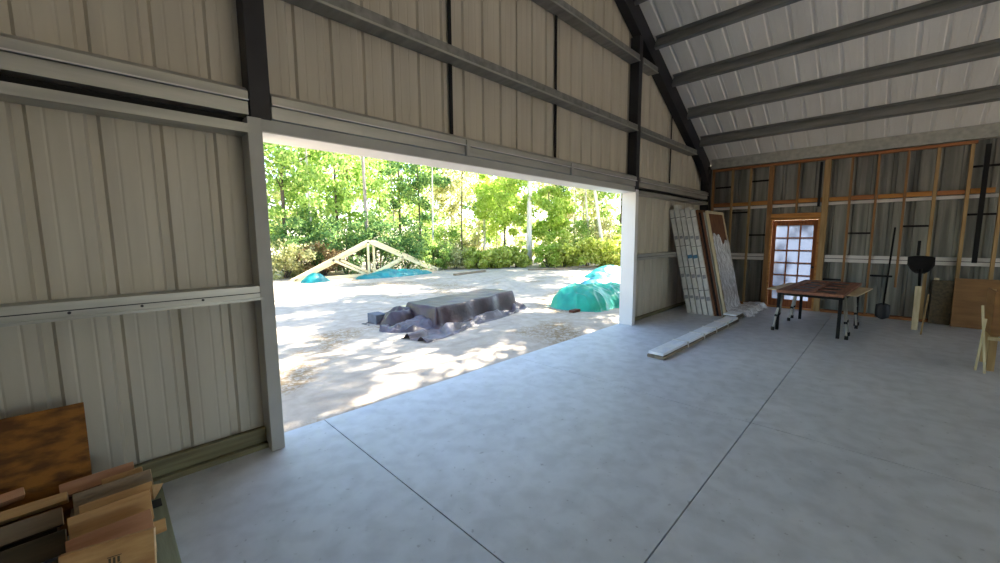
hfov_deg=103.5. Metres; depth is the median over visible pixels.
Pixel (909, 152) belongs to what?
stud
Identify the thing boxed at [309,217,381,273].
shrub
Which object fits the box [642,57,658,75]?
girt
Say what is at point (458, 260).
shrub
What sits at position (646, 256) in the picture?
rail
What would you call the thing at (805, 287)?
door
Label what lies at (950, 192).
block
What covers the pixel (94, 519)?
timber offcut
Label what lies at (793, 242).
door
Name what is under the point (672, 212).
pack
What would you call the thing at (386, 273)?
tarp
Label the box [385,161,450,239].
tree
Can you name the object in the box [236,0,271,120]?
steel column
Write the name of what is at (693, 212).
pack
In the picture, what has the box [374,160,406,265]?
tree
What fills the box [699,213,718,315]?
leaning board
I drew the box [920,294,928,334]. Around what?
stick
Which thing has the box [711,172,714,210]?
stud
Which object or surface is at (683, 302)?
plate
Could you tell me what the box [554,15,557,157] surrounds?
strap
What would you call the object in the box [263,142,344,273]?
tree
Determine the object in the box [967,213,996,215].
strap
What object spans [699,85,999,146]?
purlin
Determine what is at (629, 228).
trim
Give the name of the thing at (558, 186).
tree
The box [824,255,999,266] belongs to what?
rail
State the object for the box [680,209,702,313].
pack
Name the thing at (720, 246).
door
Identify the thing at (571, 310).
bearer
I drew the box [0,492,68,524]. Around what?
timber offcut
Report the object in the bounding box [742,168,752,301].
stud
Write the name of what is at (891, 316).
plate
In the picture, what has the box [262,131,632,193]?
trim
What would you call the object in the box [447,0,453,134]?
strap
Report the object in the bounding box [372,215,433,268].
shrub
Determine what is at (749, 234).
strap
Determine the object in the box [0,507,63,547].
timber offcut
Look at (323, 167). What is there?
woodland
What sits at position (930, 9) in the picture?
purlin
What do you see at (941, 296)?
sheet
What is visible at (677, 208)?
pack
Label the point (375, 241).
roof truss
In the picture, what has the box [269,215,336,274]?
shrub
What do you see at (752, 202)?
block
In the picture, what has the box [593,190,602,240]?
tree
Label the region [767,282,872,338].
work table
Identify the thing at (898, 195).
block
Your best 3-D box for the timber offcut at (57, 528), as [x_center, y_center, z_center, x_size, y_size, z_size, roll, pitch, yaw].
[-2.564,1.345,1.896,0.160,0.140,0.602,6,9,44]
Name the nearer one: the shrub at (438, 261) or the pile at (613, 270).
the pile at (613, 270)
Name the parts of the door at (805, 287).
rail, panel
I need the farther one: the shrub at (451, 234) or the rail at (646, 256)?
the shrub at (451, 234)
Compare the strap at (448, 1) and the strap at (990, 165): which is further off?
the strap at (990, 165)
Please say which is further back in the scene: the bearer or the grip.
the bearer
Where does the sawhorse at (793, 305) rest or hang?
on the floor
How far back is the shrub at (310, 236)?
17.87 m
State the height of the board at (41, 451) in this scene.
0.684 m
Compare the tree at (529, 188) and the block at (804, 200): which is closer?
the block at (804, 200)
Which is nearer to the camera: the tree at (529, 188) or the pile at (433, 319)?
the pile at (433, 319)
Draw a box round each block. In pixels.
[367,312,384,323]
[714,203,729,206]
[732,202,747,205]
[750,201,766,204]
[773,199,795,203]
[798,197,821,202]
[829,196,847,200]
[851,194,873,199]
[877,193,902,198]
[906,191,931,196]
[937,190,964,195]
[970,187,995,193]
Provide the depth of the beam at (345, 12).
3.86 m
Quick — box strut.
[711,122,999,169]
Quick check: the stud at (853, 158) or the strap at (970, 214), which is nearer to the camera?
the strap at (970, 214)
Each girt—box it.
[531,0,640,63]
[640,126,696,155]
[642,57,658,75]
[714,193,998,210]
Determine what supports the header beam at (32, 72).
attached to the wall at (91, 205)
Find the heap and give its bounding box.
[300,273,329,282]
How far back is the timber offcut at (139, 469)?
2.20 m
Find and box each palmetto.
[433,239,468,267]
[444,219,489,251]
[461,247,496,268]
[482,245,521,267]
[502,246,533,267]
[541,231,582,267]
[544,218,597,245]
[562,237,603,265]
[586,234,620,266]
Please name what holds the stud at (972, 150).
on the plate at (891, 316)
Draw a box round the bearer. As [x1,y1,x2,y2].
[569,309,580,312]
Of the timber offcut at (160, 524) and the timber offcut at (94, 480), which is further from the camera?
the timber offcut at (94, 480)
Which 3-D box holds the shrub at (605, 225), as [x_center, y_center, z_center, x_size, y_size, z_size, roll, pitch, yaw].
[6.079,-2.653,25.025,3.228,2.981,3.338,3,7,29]
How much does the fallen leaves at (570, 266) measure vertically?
0.080 m
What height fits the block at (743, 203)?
0.075 m
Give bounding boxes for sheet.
[927,280,953,324]
[950,278,999,329]
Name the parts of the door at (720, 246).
frame, panel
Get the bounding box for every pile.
[362,288,528,342]
[551,282,619,311]
[580,275,619,283]
[584,265,619,277]
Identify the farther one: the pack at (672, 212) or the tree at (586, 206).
the tree at (586, 206)
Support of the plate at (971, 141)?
on the stud at (772, 168)
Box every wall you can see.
[0,0,700,473]
[710,138,999,318]
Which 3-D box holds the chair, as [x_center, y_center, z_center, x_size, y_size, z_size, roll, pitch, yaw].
[6.104,0.588,4.501,0.730,0.930,0.560,6,9,44]
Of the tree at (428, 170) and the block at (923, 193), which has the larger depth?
the tree at (428, 170)
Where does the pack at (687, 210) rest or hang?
on the floor
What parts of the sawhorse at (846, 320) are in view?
leg, leg, leg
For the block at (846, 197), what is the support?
attached to the stud at (853, 158)
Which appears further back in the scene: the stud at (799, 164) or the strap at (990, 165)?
the stud at (799, 164)
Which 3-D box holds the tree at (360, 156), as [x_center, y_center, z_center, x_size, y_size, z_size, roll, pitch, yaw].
[-8.509,-6.396,27.551,2.255,10.002,2.515,-3,7,-24]
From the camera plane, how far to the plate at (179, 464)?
2.78 m
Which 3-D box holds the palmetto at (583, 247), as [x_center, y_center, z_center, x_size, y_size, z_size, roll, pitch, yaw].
[4.736,-1.603,21.551,2.468,1.652,2.672,6,9,44]
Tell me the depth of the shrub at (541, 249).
21.08 m
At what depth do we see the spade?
7.38 m
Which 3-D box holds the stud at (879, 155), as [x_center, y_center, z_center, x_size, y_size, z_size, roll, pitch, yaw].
[7.169,-0.885,7.602,0.035,3.045,0.085,6,9,44]
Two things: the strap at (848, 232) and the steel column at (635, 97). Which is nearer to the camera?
the steel column at (635, 97)
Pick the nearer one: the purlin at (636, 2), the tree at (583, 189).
the purlin at (636, 2)
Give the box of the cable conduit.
[817,162,823,206]
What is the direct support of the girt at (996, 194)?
attached to the wall at (954, 161)
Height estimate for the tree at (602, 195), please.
7.778 m
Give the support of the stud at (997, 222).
on the plate at (891, 316)
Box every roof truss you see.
[291,240,433,282]
[301,240,437,278]
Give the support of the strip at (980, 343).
on the floor
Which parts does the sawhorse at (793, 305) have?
leg, leg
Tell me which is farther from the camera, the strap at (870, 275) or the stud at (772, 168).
the stud at (772, 168)
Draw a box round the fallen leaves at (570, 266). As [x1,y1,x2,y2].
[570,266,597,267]
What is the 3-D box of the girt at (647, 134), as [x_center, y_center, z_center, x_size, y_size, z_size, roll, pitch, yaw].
[3.337,-2.742,7.817,0.187,0.104,2.732,6,9,44]
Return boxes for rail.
[637,251,676,260]
[731,253,763,259]
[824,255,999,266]
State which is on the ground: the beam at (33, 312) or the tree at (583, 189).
the tree at (583, 189)
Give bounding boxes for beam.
[0,32,250,136]
[0,284,262,326]
[261,93,637,191]
[282,0,637,132]
[639,177,708,204]
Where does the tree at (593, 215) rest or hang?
on the ground
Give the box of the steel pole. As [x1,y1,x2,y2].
[971,143,991,262]
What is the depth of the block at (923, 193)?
7.12 m
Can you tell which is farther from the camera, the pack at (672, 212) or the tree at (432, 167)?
the tree at (432, 167)
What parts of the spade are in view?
blade, handle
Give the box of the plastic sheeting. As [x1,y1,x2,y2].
[722,301,769,318]
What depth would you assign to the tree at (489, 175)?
26.01 m
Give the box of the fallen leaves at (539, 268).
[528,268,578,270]
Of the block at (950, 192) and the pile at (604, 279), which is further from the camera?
the pile at (604, 279)
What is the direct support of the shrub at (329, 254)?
on the ground
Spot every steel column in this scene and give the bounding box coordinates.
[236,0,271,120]
[627,35,642,191]
[696,160,711,210]
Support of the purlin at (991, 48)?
attached to the ceiling
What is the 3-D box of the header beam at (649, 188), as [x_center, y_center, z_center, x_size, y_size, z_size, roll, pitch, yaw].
[3.653,-1.847,8.224,0.200,0.310,3.598,6,9,44]
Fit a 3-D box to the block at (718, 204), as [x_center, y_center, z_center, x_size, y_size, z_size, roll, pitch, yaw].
[5.283,-1.817,9.390,0.350,0.085,0.055,6,9,44]
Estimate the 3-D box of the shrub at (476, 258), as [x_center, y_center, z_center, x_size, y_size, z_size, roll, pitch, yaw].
[-1.115,-1.282,21.355,2.011,1.280,2.404,-1,6,-2]
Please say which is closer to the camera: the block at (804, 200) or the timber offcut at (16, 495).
the timber offcut at (16, 495)
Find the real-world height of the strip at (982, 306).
0.768 m
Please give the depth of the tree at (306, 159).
18.15 m
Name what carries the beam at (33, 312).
attached to the wall at (91, 205)
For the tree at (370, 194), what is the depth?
22.98 m
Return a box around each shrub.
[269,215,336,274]
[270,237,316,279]
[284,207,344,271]
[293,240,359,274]
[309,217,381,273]
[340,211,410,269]
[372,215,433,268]
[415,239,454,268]
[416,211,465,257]
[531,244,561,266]
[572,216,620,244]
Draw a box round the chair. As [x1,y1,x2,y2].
[979,288,999,371]
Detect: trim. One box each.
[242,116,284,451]
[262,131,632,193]
[619,189,638,324]
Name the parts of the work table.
leg, leg, leg, leg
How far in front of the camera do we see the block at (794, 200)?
8.51 m
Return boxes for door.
[705,210,740,312]
[765,217,820,310]
[776,280,861,297]
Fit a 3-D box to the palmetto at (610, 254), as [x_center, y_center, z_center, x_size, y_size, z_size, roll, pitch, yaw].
[5.958,-1.641,21.175,2.531,1.954,2.802,6,9,44]
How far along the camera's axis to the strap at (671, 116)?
8.11 m
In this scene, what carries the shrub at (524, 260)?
on the ground
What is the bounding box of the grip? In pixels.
[916,241,920,255]
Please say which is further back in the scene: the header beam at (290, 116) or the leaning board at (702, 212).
the leaning board at (702, 212)
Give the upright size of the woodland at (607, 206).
11.920 m
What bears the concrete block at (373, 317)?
on the ground
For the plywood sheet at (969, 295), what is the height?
0.834 m
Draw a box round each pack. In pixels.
[647,316,738,359]
[669,209,691,312]
[674,205,697,313]
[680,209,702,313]
[685,207,708,314]
[691,209,713,315]
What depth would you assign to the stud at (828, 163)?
8.07 m
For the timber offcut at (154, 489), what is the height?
0.087 m
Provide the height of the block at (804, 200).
0.085 m
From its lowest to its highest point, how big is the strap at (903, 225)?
0.036 m
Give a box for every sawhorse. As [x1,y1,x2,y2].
[771,295,849,339]
[787,296,858,328]
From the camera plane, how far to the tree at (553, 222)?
23.18 m
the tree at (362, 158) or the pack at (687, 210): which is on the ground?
the tree at (362, 158)
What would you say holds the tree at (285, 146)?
on the ground
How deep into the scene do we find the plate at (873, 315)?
7.90 m
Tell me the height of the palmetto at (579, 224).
2.875 m
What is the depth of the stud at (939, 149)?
7.02 m
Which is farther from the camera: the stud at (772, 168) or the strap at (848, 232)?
the stud at (772, 168)
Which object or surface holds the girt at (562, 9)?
attached to the wall at (91, 205)
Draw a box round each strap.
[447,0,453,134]
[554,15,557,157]
[669,116,672,182]
[749,234,764,235]
[823,278,840,280]
[848,232,870,233]
[870,275,891,276]
[903,225,928,226]
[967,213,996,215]
[973,163,999,167]
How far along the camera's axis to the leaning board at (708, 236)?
7.88 m
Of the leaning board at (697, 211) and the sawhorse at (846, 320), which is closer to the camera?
the sawhorse at (846, 320)
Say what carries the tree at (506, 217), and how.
on the ground
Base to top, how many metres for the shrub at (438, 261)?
1.647 m
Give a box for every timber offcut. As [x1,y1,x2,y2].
[0,487,24,507]
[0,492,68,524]
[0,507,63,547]
[0,527,59,551]
[0,528,66,562]
[58,526,156,562]
[59,461,134,496]
[65,509,153,552]
[67,489,153,539]
[72,469,153,515]
[79,481,162,513]
[101,467,142,484]
[154,518,166,534]
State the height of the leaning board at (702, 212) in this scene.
2.081 m
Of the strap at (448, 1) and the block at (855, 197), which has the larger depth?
the block at (855, 197)
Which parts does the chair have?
panel, leg, rail, panel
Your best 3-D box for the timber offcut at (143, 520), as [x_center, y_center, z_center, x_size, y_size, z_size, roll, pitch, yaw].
[-1.798,1.191,1.829,0.116,0.110,0.286,5,9,41]
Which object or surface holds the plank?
on the ground
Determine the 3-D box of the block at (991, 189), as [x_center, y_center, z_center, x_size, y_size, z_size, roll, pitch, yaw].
[8.098,-1.526,6.620,0.270,0.085,0.055,6,9,44]
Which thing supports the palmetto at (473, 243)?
on the ground
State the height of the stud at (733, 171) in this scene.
3.045 m
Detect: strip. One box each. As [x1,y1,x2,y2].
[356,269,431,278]
[974,319,986,370]
[981,305,985,373]
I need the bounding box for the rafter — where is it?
[614,0,709,170]
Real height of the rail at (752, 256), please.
0.140 m
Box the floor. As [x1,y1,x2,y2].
[42,304,999,562]
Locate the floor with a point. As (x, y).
(750, 442)
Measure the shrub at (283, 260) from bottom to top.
1.844 m
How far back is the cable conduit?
8.02 m
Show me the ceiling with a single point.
(803, 18)
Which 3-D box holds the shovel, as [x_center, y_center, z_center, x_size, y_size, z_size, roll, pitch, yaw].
[7.262,0.166,6.798,0.316,1.204,0.397,1,7,12]
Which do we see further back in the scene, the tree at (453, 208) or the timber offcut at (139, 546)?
the tree at (453, 208)
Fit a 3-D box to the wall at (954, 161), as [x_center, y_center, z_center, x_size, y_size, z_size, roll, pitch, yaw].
[9.456,-0.734,5.553,12.430,3.270,0.024,6,9,44]
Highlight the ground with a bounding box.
[271,243,618,432]
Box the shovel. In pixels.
[907,256,935,285]
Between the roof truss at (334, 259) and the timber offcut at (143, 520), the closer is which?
the timber offcut at (143, 520)
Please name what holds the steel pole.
attached to the block at (991, 189)
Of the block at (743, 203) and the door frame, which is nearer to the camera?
the door frame
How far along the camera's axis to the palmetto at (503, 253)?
20.89 m
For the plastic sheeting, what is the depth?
8.02 m
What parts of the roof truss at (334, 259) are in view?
king post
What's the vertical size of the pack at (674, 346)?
0.087 m
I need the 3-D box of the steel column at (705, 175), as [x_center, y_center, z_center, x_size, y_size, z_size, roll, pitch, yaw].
[4.769,-1.151,9.434,0.185,3.299,0.718,6,9,44]
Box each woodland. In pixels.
[263,143,618,257]
[264,147,620,255]
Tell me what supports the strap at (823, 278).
attached to the stud at (853, 158)
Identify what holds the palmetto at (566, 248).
on the ground
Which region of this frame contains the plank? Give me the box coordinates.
[453,270,485,275]
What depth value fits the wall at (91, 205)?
2.69 m
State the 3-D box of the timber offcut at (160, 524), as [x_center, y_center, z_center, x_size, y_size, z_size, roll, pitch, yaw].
[-1.742,1.229,1.933,0.056,0.068,0.162,6,9,44]
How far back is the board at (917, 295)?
6.59 m
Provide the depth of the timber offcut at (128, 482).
2.09 m
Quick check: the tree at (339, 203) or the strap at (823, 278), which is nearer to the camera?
the strap at (823, 278)
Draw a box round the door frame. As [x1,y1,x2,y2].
[771,212,820,218]
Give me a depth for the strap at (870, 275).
7.58 m
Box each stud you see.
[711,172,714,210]
[728,170,734,244]
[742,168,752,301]
[761,166,774,302]
[795,163,800,212]
[813,159,831,311]
[841,157,854,281]
[863,154,880,313]
[894,151,910,287]
[918,147,941,318]
[950,143,975,320]
[988,191,999,279]
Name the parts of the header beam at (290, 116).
splice plate, splice plate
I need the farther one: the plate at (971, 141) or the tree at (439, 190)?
the tree at (439, 190)
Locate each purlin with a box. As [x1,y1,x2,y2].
[634,0,647,5]
[654,0,801,49]
[672,0,999,86]
[687,38,999,119]
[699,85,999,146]
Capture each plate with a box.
[134,426,268,482]
[151,480,181,562]
[635,301,685,320]
[713,140,978,171]
[820,309,874,316]
[887,315,911,320]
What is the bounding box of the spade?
[875,227,895,318]
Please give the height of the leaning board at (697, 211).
2.120 m
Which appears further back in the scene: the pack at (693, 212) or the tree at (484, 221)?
the tree at (484, 221)
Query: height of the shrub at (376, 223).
3.000 m
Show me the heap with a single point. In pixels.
(313, 277)
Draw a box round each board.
[0,402,91,535]
[696,210,716,315]
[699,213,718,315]
[701,211,721,315]
[703,213,722,314]
[911,286,921,329]
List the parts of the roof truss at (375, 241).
king post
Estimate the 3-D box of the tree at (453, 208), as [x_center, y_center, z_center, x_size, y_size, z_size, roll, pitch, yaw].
[-3.075,-5.599,27.469,4.770,8.354,5.013,0,6,5]
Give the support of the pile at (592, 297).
on the ground
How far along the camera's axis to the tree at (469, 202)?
22.57 m
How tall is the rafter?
3.902 m
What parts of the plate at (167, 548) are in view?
washer plate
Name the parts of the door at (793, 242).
pane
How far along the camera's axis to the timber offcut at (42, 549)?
1.88 m
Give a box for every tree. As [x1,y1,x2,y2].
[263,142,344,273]
[270,147,393,270]
[285,146,311,204]
[297,147,390,257]
[305,148,332,224]
[360,156,392,260]
[361,156,370,271]
[367,158,441,262]
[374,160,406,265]
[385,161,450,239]
[423,168,481,225]
[427,181,455,242]
[432,167,434,265]
[451,171,476,249]
[466,173,542,244]
[483,179,485,249]
[489,175,502,248]
[522,186,578,241]
[526,181,532,265]
[543,184,606,243]
[555,185,568,238]
[580,189,592,236]
[584,189,589,233]
[587,191,621,234]
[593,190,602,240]
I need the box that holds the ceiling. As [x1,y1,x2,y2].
[639,0,999,165]
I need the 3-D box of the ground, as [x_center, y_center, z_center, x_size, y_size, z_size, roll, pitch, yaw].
[-7.213,-1.435,28.263,130.000,0.220,120.000,6,9,44]

